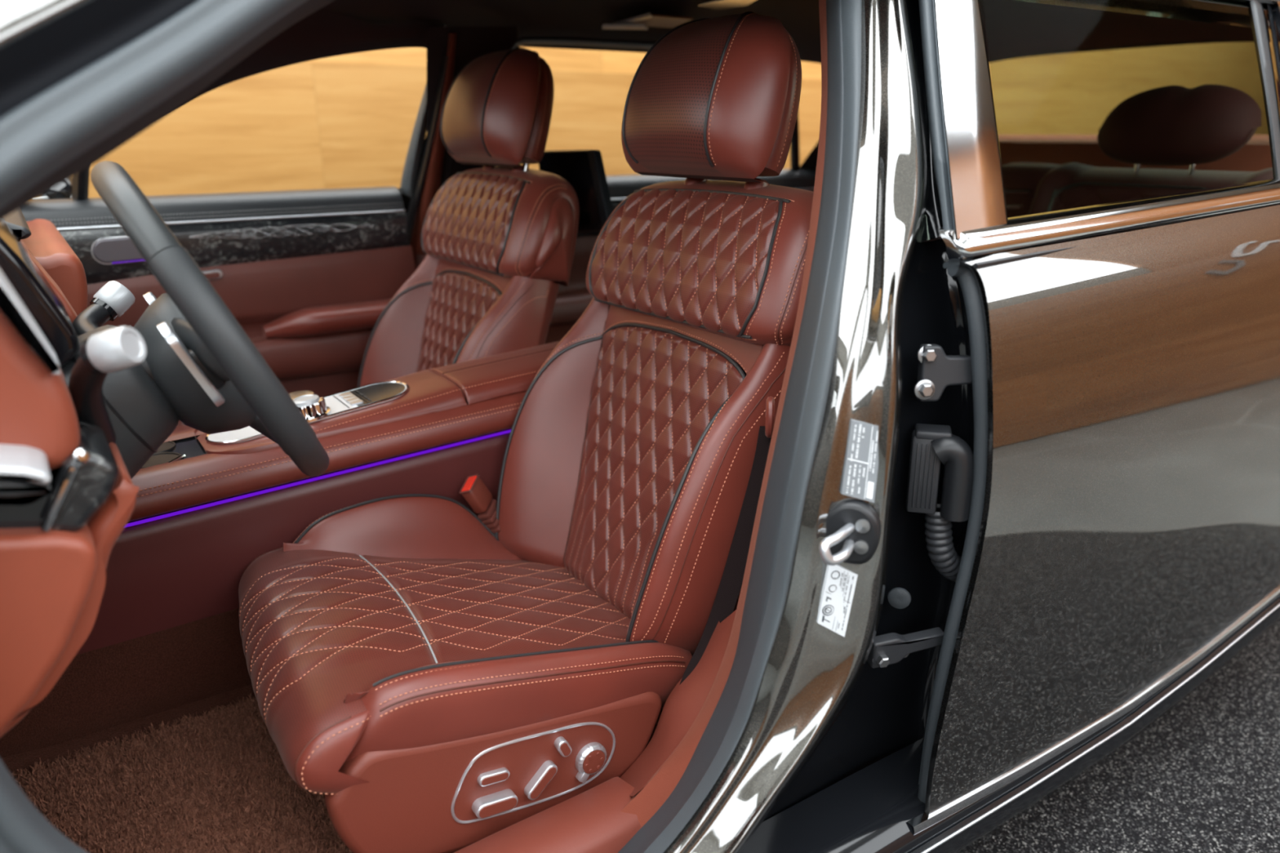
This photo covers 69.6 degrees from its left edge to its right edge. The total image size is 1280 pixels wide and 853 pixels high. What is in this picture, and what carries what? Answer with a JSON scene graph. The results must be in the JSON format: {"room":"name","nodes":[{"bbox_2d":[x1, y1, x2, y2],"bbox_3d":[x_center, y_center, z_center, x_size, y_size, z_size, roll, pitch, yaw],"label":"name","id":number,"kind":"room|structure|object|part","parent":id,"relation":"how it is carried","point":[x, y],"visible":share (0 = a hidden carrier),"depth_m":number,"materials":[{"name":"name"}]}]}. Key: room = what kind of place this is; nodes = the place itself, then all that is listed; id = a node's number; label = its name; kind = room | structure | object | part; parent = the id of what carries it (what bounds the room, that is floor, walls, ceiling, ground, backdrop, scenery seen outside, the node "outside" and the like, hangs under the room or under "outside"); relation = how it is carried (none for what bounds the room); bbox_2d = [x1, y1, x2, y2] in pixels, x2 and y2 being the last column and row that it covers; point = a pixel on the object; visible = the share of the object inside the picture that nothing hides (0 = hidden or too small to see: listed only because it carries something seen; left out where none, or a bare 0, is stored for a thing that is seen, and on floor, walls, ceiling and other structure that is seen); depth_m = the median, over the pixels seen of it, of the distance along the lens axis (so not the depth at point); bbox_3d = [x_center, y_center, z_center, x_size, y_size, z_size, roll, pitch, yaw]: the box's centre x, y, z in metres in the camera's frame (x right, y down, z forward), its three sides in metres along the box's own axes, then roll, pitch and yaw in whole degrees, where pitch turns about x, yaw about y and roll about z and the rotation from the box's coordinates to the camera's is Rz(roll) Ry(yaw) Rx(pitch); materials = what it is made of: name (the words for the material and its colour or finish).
{"room":"car interior","nodes":[
{"label":"car interior","id":0,"kind":"room"},
{"bbox_2d":[88,41,1279,197],"bbox_3d":[0.641,-2.538,5.164,17.000,3.900,0.200,-12,21,-32],"label":"wall","id":1,"kind":"structure","parent":0,"point":[348,120],"depth_m":4.16,"materials":[{"name":"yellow wood"}]},
{"bbox_3d":[2.698,0.340,2.916,17.600,0.200,8.600,-12,21,-32],"label":"floor","id":2,"kind":"structure","parent":0,"visible":0},
{"bbox_2d":[961,619,1279,852],"bbox_3d":[-0.412,0.542,1.996,5.936,0.012,4.868,-12,21,-32],"label":"ground","id":3,"kind":"structure","parent":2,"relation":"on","point":[1204,777],"depth_m":1.64,"materials":[{"name":"grey asphalt"}]},
{"bbox_2d":[0,0,1279,852],"bbox_3d":[-0.049,-0.097,1.840,4.860,1.691,1.870,-12,21,-32],"label":"sedan","id":4,"kind":"object","parent":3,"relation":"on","point":[796,744],"depth_m":1.05,"materials":[{"name":"black metal"}]},
{"bbox_2d":[33,176,72,199],"bbox_3d":[-1.316,-0.534,2.072,0.102,0.118,0.325,-12,21,-32],"label":"mirror","id":5,"kind":"object","parent":4,"relation":"attached to","point":[64,190],"visible":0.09,"depth_m":2.01,"materials":[{"name":"black mirror"}]},
{"bbox_2d":[0,208,139,737],"bbox_3d":[-1.093,0.003,1.149,0.748,0.651,1.410,-12,21,-32],"label":"dashboard","id":6,"kind":"object","parent":4,"relation":"attached to","point":[68,494],"visible":0.98,"depth_m":0.77,"materials":[{"name":"leather"}]},
{"bbox_3d":[-0.518,0.029,0.717,0.093,0.034,0.070,-12,21,-32],"label":"vent trim","id":7,"kind":"part","parent":6,"relation":"part of","materials":[{"name":"silver metal"}]},
{"bbox_2d":[0,479,51,497],"bbox_3d":[-0.523,0.039,0.723,0.096,0.031,0.060,-12,21,-32],"label":"vent","id":8,"kind":"object","parent":6,"relation":"attached to","point":[8,487],"depth_m":0.72,"materials":[{"name":"grey plastic"}]},
{"bbox_3d":[-0.576,0.161,0.804,0.185,0.222,0.135,-12,21,-32],"label":"panel","id":9,"kind":"part","parent":6,"relation":"part of","materials":[{"name":"leather"}]},
{"bbox_3d":[-0.774,-0.206,1.100,0.152,0.225,0.100,-12,21,-32],"label":"display frame","id":10,"kind":"part","parent":6,"relation":"part of","materials":[{"name":"leather"}]},
{"bbox_2d":[61,280,178,479],"bbox_3d":[-0.615,0.016,0.970,0.263,0.300,0.449,-12,21,-32],"label":"column","id":11,"kind":"structure","parent":6,"relation":"attached to","point":[112,387],"depth_m":0.96,"materials":[{"name":"grey plastic"}]},
{"bbox_2d":[90,160,328,476],"bbox_3d":[-0.483,-0.113,1.052,0.198,0.370,0.409,-12,21,-32],"label":"steering wheel","id":12,"kind":"object","parent":11,"relation":"attached to","point":[211,374],"visible":1,"depth_m":0.92,"materials":[{"name":"grey leather"}]},
{"bbox_3d":[-0.231,-0.357,0.881,0.116,0.313,0.833,14,23,37],"label":"pillar trim","id":13,"kind":"part","parent":4,"relation":"part of","materials":[{"name":"black plastic"}]},
{"bbox_2d":[8,693,352,852],"bbox_3d":[-0.574,0.509,1.148,0.640,0.023,0.521,-12,21,-32],"label":"floor mat","id":14,"kind":"object","parent":4,"relation":"on","point":[218,781],"visible":0.51,"depth_m":1.21,"materials":[{"name":"brown carpet"}]},
{"bbox_2d":[20,8,438,420],"bbox_3d":[-0.888,-0.363,2.033,1.070,1.027,0.297,-12,21,-32],"label":"door","id":15,"kind":"structure","parent":4,"relation":"attached to","point":[308,276],"depth_m":2.12,"materials":[{"name":"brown leather"}]},
{"bbox_2d":[111,259,144,263],"bbox_3d":[-1.064,-0.355,1.963,0.110,0.006,0.002,-12,21,-32],"label":"light","id":16,"kind":"object","parent":15,"relation":"attached to","point":[113,261],"depth_m":1.95,"materials":[{"name":"purple plastic"}]},
{"bbox_3d":[-0.976,-0.332,2.037,0.100,0.025,0.006,-12,21,-32],"label":"door handle","id":17,"kind":"part","parent":15,"relation":"part of","materials":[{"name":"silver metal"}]},
{"bbox_3d":[-0.713,-0.259,2.227,0.370,0.071,0.094,-12,21,-32],"label":"armrest","id":18,"kind":"part","parent":15,"relation":"part of","materials":[{"name":"leather"}]},
{"bbox_2d":[75,341,559,655],"bbox_3d":[-0.471,0.122,1.611,1.200,0.451,0.242,-12,21,-32],"label":"console","id":19,"kind":"object","parent":4,"relation":"attached to","point":[423,432],"visible":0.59,"depth_m":1.43,"materials":[{"name":"red leather"}]},
{"bbox_3d":[-0.520,-0.026,1.638,1.200,0.109,0.069,-12,21,-32],"label":"rail","id":20,"kind":"part","parent":19,"relation":"part of","materials":[{"name":"leather"}]},
{"bbox_3d":[-0.417,0.198,1.552,1.200,0.343,0.027,-12,21,-32],"label":"panel","id":21,"kind":"part","parent":19,"relation":"part of","materials":[{"name":"red leather"}]},
{"bbox_3d":[-0.567,-0.039,1.526,0.074,0.030,0.075,-12,21,-32],"label":"scroll knob","id":22,"kind":"part","parent":19,"relation":"part of","materials":[{"name":"silver metal"}]},
{"bbox_3d":[-0.540,-0.025,1.514,0.325,0.041,0.104,-12,21,-32],"label":"control panel","id":23,"kind":"part","parent":19,"relation":"part of","materials":[{"name":"silver metal"}]},
{"bbox_3d":[-0.423,0.017,1.501,1.200,0.109,0.069,-12,21,-32],"label":"rail","id":24,"kind":"part","parent":19,"relation":"part of","materials":[{"name":"leather"}]},
{"bbox_3d":[-0.515,-0.017,1.534,0.404,0.080,0.192,-12,21,-32],"label":"armrest","id":25,"kind":"part","parent":19,"relation":"part of","materials":[{"name":"leather"}]},
{"bbox_2d":[341,382,404,406],"bbox_3d":[-0.449,-0.058,1.569,0.095,0.013,0.095,-12,21,-32],"label":"tray","id":26,"kind":"object","parent":19,"relation":"on","point":[375,394],"depth_m":1.55,"materials":[{"name":"silver metal"}]},
{"bbox_3d":[-0.524,0.150,1.702,1.200,0.343,0.027,-12,21,-32],"label":"panel","id":27,"kind":"part","parent":19,"relation":"part of","materials":[{"name":"red leather"}]},
{"bbox_3d":[-0.160,-0.128,1.751,0.448,0.062,0.192,-12,21,-32],"label":"armrest lid","id":28,"kind":"part","parent":19,"relation":"part of","materials":[{"name":"leather"}]},
{"bbox_2d":[173,47,578,435],"bbox_3d":[-0.582,-0.250,1.890,0.858,1.000,0.568,-12,21,-32],"label":"seat","id":29,"kind":"object","parent":4,"relation":"on","point":[499,239],"visible":0.56,"depth_m":1.86,"materials":[{"name":"leather"}]},
{"bbox_2d":[173,424,192,432],"bbox_3d":[-0.687,0.079,1.917,0.590,0.149,0.505,-12,21,-32],"label":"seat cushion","id":30,"kind":"object","parent":29,"relation":"on","point":[180,427],"depth_m":1.94,"materials":[{"name":"brown leather"}]},
{"bbox_3d":[-0.434,-0.129,2.030,0.288,0.486,0.545,-12,21,-32],"label":"backrest","id":31,"kind":"part","parent":29,"relation":"part of","materials":[{"name":"brown leather"}]},
{"bbox_3d":[-0.238,-0.546,1.921,0.040,0.100,0.012,-12,21,-32],"label":"headrest post","id":32,"kind":"part","parent":29,"relation":"part of","materials":[{"name":"silver metal"}]},
{"bbox_2d":[538,149,613,232],"bbox_3d":[-0.183,-0.520,2.066,0.100,0.200,0.526,-8,19,-21],"label":"display screen","id":33,"kind":"object","parent":29,"relation":"attached to","point":[584,169],"visible":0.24,"depth_m":1.97,"materials":[{"name":"black glass"}]},
{"bbox_3d":[-0.529,-0.875,2.005,0.233,0.058,0.050,-12,21,-32],"label":"grab handle","id":34,"kind":"part","parent":4,"relation":"part of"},
{"bbox_2d":[406,26,519,271],"bbox_3d":[-0.419,-0.477,2.346,0.424,0.990,0.357,-12,21,-32],"label":"pillar","id":35,"kind":"structure","parent":4,"relation":"attached to","point":[449,49],"depth_m":2.13,"materials":[{"name":"brown fabric"}]},
{"bbox_2d":[238,11,813,852],"bbox_3d":[-0.158,-0.062,1.300,0.858,1.000,0.568,-12,21,-32],"label":"seat","id":36,"kind":"object","parent":4,"relation":"on","point":[446,682],"visible":0.94,"depth_m":1.26,"materials":[{"name":"leather"}]},
{"bbox_2d":[296,710,369,793],"bbox_3d":[-0.320,0.365,0.995,0.095,0.100,0.025,-15,23,-38],"label":"cushion","id":37,"kind":"object","parent":36,"relation":"on","point":[333,747],"depth_m":0.98,"materials":[{"name":"leather"}]},
{"bbox_2d":[238,548,631,783],"bbox_3d":[-0.265,0.266,1.331,0.590,0.149,0.505,-12,21,-32],"label":"seat cushion","id":38,"kind":"object","parent":36,"relation":"on","point":[335,641],"depth_m":1.20,"materials":[{"name":"leather"}]},
{"bbox_2d":[458,474,500,533],"bbox_3d":[-0.262,0.141,1.573,0.097,0.128,0.046,-12,21,-32],"label":"seat belt buckle","id":39,"kind":"object","parent":36,"relation":"on","point":[474,491],"visible":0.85,"depth_m":1.55,"materials":[{"name":"brown plastic"}]},
{"bbox_2d":[476,767,509,786],"bbox_3d":[-0.175,0.419,1.099,0.040,0.018,0.008,-12,21,-32],"label":"switch","id":40,"kind":"object","parent":36,"relation":"attached to","point":[486,776],"depth_m":1.10,"materials":[{"name":"silver metal"}]},
{"bbox_2d":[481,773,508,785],"bbox_3d":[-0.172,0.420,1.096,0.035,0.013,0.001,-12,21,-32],"label":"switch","id":41,"kind":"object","parent":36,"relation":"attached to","point":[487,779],"depth_m":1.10,"materials":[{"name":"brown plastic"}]},
{"bbox_2d":[471,789,518,819],"bbox_3d":[-0.174,0.454,1.106,0.054,0.024,0.016,-12,21,-32],"label":"switch","id":42,"kind":"object","parent":36,"relation":"attached to","point":[486,804],"depth_m":1.10,"materials":[{"name":"silver metal"}]},
{"bbox_2d":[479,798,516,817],"bbox_3d":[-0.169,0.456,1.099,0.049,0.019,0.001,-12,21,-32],"label":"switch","id":43,"kind":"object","parent":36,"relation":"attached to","point":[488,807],"depth_m":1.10,"materials":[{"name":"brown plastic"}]},
{"bbox_2d":[453,724,613,821],"bbox_3d":[-0.127,0.423,1.139,0.226,0.108,0.001,-12,21,-32],"label":"switch plate","id":44,"kind":"object","parent":36,"relation":"attached to","point":[545,766],"depth_m":1.13,"materials":[{"name":"brown leather"}]},
{"bbox_2d":[524,760,557,799],"bbox_3d":[-0.123,0.438,1.139,0.042,0.039,0.013,-12,21,-32],"label":"switch","id":45,"kind":"object","parent":36,"relation":"attached to","point":[540,776],"depth_m":1.14,"materials":[{"name":"silver metal"}]},
{"bbox_2d":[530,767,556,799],"bbox_3d":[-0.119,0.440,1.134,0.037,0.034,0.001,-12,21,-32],"label":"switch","id":46,"kind":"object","parent":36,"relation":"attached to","point":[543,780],"depth_m":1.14,"materials":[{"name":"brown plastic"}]},
{"bbox_2d":[554,736,571,757],"bbox_3d":[-0.096,0.400,1.147,0.020,0.025,0.012,-12,21,-32],"label":"switch","id":47,"kind":"object","parent":36,"relation":"attached to","point":[562,744],"depth_m":1.14,"materials":[{"name":"silver metal"}]},
{"bbox_2d":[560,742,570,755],"bbox_3d":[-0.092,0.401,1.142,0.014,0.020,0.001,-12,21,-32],"label":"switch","id":48,"kind":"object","parent":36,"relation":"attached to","point":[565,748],"depth_m":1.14,"materials":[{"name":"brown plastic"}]},
{"bbox_3d":[-0.074,0.447,1.177,0.015,0.015,0.012,-12,21,-32],"label":"knob lever","id":49,"kind":"part","parent":36,"relation":"part of","materials":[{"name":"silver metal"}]},
{"bbox_3d":[-0.062,0.427,1.180,0.044,0.044,0.012,-12,21,-32],"label":"lumbar knob","id":50,"kind":"part","parent":36,"relation":"part of","materials":[{"name":"silver metal"}]},
{"bbox_3d":[-0.059,0.428,1.175,0.033,0.033,0.006,-12,21,-32],"label":"knob","id":51,"kind":"part","parent":36,"relation":"part of","materials":[{"name":"brown plastic"}]},
{"bbox_3d":[-0.012,0.057,1.444,0.288,0.486,0.545,-12,21,-32],"label":"backrest","id":52,"kind":"part","parent":36,"relation":"part of","materials":[{"name":"leather"}]},
{"bbox_3d":[-0.236,0.385,1.389,0.500,0.095,0.440,-12,21,-32],"label":"seat frame","id":53,"kind":"part","parent":36,"relation":"part of","materials":[{"name":"red leather"}]},
{"bbox_3d":[-0.160,0.493,1.057,0.355,0.064,0.145,-12,21,-32],"label":"sill plate","id":54,"kind":"part","parent":4,"relation":"part of","materials":[{"name":"brown leather"}]},
{"bbox_2d":[601,12,693,30],"bbox_3d":[0.014,-0.944,2.152,0.205,0.019,0.297,-4,18,-11],"label":"light","id":55,"kind":"object","parent":4,"relation":"attached to","point":[642,21],"visible":1,"depth_m":2.14,"materials":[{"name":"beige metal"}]},
{"bbox_3d":[-0.033,-0.941,2.165,0.111,0.006,0.074,-2,18,-5],"label":"plate","id":56,"kind":"part","parent":55,"relation":"part of","materials":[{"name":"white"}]},
{"bbox_3d":[0.054,-0.963,2.188,0.138,0.004,0.232,-6,19,-18],"label":"panel","id":57,"kind":"part","parent":55,"relation":"part of","materials":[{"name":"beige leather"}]},
{"bbox_2d":[508,35,816,344],"bbox_3d":[0.161,-0.570,2.729,1.320,1.056,0.286,-12,21,-32],"label":"door","id":58,"kind":"structure","parent":4,"relation":"attached to","point":[572,300],"depth_m":2.58,"materials":[{"name":"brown leather"}]},
{"bbox_2d":[620,609,736,796],"bbox_3d":[0.046,0.346,1.176,0.201,0.269,0.102,-12,21,-32],"label":"trim","id":59,"kind":"structure","parent":4,"relation":"attached to","point":[685,702],"depth_m":1.18,"materials":[{"name":"brown leather"}]},
{"bbox_3d":[0.085,0.018,1.123,0.238,1.176,0.776,15,23,40],"label":"door opening trim","id":60,"kind":"part","parent":4,"relation":"part of","materials":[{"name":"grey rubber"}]},
{"bbox_2d":[697,0,755,9],"bbox_3d":[0.210,-0.915,1.982,0.105,0.004,0.243,-12,21,-32],"label":"glass","id":61,"kind":"object","parent":4,"relation":"attached to","point":[713,4],"visible":1,"depth_m":2.01,"materials":[{"name":"glass"}]},
{"bbox_2d":[680,395,774,684],"bbox_3d":[0.118,0.157,1.194,0.145,0.389,0.034,-12,21,-32],"label":"belt","id":62,"kind":"object","parent":4,"relation":"hanging from","point":[729,588],"visible":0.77,"depth_m":1.21,"materials":[{"name":"black"}]},
{"bbox_3d":[0.148,-0.010,1.031,0.156,1.017,0.639,12,21,33],"label":"seal bulb","id":63,"kind":"part","parent":4,"relation":"part of","materials":[{"name":"grey"}]},
{"bbox_2d":[822,570,853,630],"bbox_3d":[0.212,0.187,0.985,0.033,0.072,0.002,-3,18,-7],"label":"sticker","id":64,"kind":"object","parent":4,"relation":"attached to","point":[837,586],"depth_m":0.98,"materials":[{"name":"white paper"}]},
{"bbox_2d":[845,424,878,498],"bbox_3d":[0.229,0.037,0.950,0.031,0.079,0.009,-1,18,-1],"label":"sticker","id":65,"kind":"object","parent":4,"relation":"on","point":[861,440],"depth_m":0.95,"materials":[{"name":"white paper"}]},
{"bbox_2d":[866,0,1279,835],"bbox_3d":[0.885,-0.070,1.562,1.598,1.481,0.370,-12,21,-32],"label":"door","id":66,"kind":"structure","parent":4,"relation":"attached to","point":[1118,493],"depth_m":1.17,"materials":[{"name":"brown metal"}]},
{"bbox_3d":[0.434,0.268,1.275,0.083,1.019,0.357,9,20,26],"label":"door frame","id":67,"kind":"part","parent":66,"relation":"part of","materials":[{"name":"black rubber"}]},
{"bbox_3d":[0.984,0.322,1.585,1.548,0.158,0.054,-12,21,-32],"label":"trim","id":68,"kind":"part","parent":66,"relation":"part of","materials":[{"name":"silver metal"}]},
{"bbox_3d":[0.970,-0.355,1.392,1.538,0.086,0.042,-12,21,-32],"label":"belt trim","id":69,"kind":"part","parent":66,"relation":"part of","materials":[{"name":"silver metal"}]},
{"bbox_2d":[998,134,1272,171],"bbox_3d":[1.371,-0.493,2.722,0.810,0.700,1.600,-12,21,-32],"label":"shelf","id":70,"kind":"object","parent":4,"relation":"attached to","point":[1060,149],"depth_m":2.38,"materials":[{"name":"brown fabric"}]},
{"bbox_2d":[1001,84,1273,217],"bbox_3d":[0.716,-0.358,2.300,0.871,0.910,1.360,-12,21,-32],"label":"seat","id":71,"kind":"object","parent":4,"relation":"on","point":[1172,125],"visible":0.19,"depth_m":1.99,"materials":[{"name":"red leather"}]},
{"bbox_3d":[0.899,-0.532,2.232,0.011,0.015,0.059,-12,21,-32],"label":"control rod","id":72,"kind":"part","parent":71,"relation":"part of","materials":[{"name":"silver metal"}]},
{"bbox_3d":[0.903,-0.566,2.214,0.011,0.016,0.084,-12,21,-32],"label":"control rod","id":73,"kind":"part","parent":71,"relation":"part of","materials":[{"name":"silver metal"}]},
{"bbox_3d":[1.124,-0.565,2.087,0.012,0.070,0.011,-12,21,-32],"label":"headrest post","id":74,"kind":"part","parent":71,"relation":"part of","materials":[{"name":"silver metal"}]},
{"bbox_3d":[1.077,-0.256,2.070,0.416,0.635,0.520,-12,21,-32],"label":"backrest","id":75,"kind":"part","parent":71,"relation":"part of","materials":[{"name":"red leather"}]},
{"bbox_3d":[1.191,-0.535,1.992,0.012,0.070,0.011,-12,21,-32],"label":"headrest post","id":76,"kind":"part","parent":71,"relation":"part of","materials":[{"name":"silver metal"}]},
{"bbox_3d":[0.833,-0.707,1.467,1.940,0.085,0.070,-12,21,-32],"label":"roof rail","id":77,"kind":"part","parent":4,"relation":"part of","materials":[{"name":"brown metal"}]}
]}

